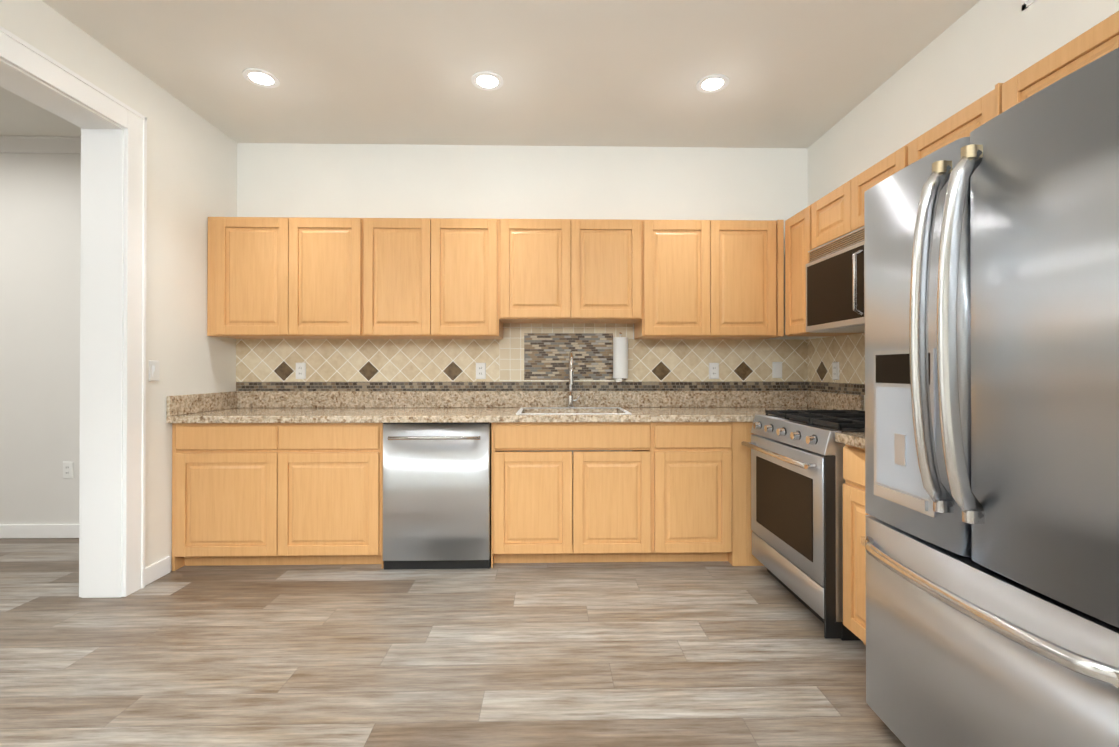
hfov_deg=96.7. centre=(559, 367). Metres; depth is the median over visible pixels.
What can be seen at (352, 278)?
upper cabinet
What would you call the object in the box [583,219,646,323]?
upper cabinet
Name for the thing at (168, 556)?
baseboard
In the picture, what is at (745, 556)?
base cabinet
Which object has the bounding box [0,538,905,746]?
floor
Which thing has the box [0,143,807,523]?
wall
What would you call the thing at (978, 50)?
wall
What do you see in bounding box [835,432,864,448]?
countertop
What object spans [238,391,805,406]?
backsplash
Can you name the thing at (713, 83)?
recessed light
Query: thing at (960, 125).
upper cabinet
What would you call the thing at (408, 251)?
upper cabinet
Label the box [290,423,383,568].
base cabinet
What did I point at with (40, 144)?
crown molding
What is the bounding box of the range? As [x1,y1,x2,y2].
[741,409,864,640]
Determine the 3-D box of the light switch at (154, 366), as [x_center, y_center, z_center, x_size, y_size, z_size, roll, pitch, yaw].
[-2.240,0.019,2.756,0.014,0.116,0.072,0,0,-1]
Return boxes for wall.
[0,0,236,570]
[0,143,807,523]
[236,323,864,394]
[807,0,1118,410]
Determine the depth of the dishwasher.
2.88 m
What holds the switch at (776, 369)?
attached to the wall at (461, 181)
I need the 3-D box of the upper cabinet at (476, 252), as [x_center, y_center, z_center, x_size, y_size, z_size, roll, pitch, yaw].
[-0.608,-0.582,3.359,0.564,0.762,0.326,0,0,-1]
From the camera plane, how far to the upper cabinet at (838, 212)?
2.76 m
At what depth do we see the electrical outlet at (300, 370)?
3.48 m
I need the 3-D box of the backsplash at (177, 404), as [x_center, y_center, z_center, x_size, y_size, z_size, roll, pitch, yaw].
[-2.244,0.224,3.152,0.019,0.116,0.622,0,0,-1]
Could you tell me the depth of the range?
2.32 m
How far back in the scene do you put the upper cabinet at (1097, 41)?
1.50 m
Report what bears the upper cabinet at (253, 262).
attached to the wall at (461, 181)
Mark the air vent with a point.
(1026, 4)
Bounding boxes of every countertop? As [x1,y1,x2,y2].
[166,407,525,422]
[614,407,821,422]
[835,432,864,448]
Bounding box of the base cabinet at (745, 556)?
[738,423,763,565]
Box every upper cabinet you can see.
[207,217,306,338]
[299,217,378,338]
[375,218,442,338]
[443,218,514,338]
[511,219,582,322]
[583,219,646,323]
[627,220,722,338]
[719,220,783,338]
[785,206,858,335]
[809,186,840,250]
[841,146,904,235]
[905,84,996,166]
[997,15,1112,115]
[1113,11,1118,49]
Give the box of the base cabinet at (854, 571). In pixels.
[835,432,868,645]
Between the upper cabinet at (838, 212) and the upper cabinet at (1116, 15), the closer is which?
the upper cabinet at (1116, 15)
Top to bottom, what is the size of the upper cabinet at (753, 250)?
0.762 m
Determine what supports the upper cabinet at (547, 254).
attached to the wall at (461, 181)
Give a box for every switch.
[149,360,159,380]
[772,362,781,377]
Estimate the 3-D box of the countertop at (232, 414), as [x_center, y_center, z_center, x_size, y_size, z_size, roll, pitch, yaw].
[-1.248,0.302,3.183,2.012,0.040,0.642,0,0,-1]
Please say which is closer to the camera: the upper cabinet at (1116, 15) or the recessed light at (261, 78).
the upper cabinet at (1116, 15)
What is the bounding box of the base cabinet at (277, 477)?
[172,423,289,570]
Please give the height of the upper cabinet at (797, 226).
0.762 m
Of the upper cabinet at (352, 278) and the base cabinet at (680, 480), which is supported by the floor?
the base cabinet at (680, 480)
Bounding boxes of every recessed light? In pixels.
[242,68,279,87]
[471,71,502,90]
[696,74,728,92]
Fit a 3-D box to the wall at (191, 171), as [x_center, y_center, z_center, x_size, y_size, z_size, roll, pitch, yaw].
[-2.295,-0.212,0.268,0.200,2.760,6.436,0,0,-1]
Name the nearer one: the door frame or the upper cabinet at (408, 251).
the door frame
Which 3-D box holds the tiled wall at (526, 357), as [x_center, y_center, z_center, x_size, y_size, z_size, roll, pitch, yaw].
[-0.219,-0.077,2.580,4.048,0.478,1.900,0,0,-1]
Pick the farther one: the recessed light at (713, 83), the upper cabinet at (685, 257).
the upper cabinet at (685, 257)
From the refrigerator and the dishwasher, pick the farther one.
the dishwasher
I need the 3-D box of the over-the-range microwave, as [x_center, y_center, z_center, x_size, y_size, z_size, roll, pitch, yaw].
[1.601,-0.442,2.525,0.406,0.475,0.776,0,0,-1]
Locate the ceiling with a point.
(797, 73)
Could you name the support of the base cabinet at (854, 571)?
on the floor
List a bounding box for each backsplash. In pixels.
[166,391,237,414]
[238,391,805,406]
[806,391,863,410]
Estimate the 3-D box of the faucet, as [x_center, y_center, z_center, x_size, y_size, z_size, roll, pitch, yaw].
[0.105,0.087,3.387,0.106,0.392,0.212,0,0,-1]
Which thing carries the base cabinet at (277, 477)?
on the floor
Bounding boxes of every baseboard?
[0,524,78,538]
[145,556,169,568]
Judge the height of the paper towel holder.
0.346 m
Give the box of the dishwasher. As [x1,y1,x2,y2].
[383,423,490,568]
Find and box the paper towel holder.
[613,332,627,381]
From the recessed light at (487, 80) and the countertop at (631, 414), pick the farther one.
the countertop at (631, 414)
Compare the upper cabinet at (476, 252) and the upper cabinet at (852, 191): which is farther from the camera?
the upper cabinet at (476, 252)
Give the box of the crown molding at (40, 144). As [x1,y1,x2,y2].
[0,136,80,153]
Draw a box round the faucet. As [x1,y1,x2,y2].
[567,351,581,407]
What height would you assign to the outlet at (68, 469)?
0.116 m
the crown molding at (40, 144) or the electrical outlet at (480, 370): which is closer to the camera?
the crown molding at (40, 144)
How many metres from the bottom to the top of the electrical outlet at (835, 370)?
0.116 m
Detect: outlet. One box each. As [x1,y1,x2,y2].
[63,462,73,477]
[296,363,305,378]
[476,363,485,378]
[709,363,718,378]
[832,362,838,379]
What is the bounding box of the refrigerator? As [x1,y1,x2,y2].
[861,48,1118,746]
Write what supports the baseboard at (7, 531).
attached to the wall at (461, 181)
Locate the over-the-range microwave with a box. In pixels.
[806,226,864,332]
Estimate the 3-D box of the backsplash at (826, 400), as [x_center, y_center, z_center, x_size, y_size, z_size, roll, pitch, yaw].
[1.780,0.224,3.239,0.019,0.116,0.619,0,0,-1]
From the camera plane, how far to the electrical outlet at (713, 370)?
3.54 m
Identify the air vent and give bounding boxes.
[1022,0,1036,9]
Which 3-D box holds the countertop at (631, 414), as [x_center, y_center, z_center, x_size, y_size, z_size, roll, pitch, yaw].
[1.098,0.302,3.233,1.382,0.040,0.642,0,0,-1]
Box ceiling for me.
[0,0,979,147]
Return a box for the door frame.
[0,26,146,597]
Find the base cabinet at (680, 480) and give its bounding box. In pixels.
[622,419,737,565]

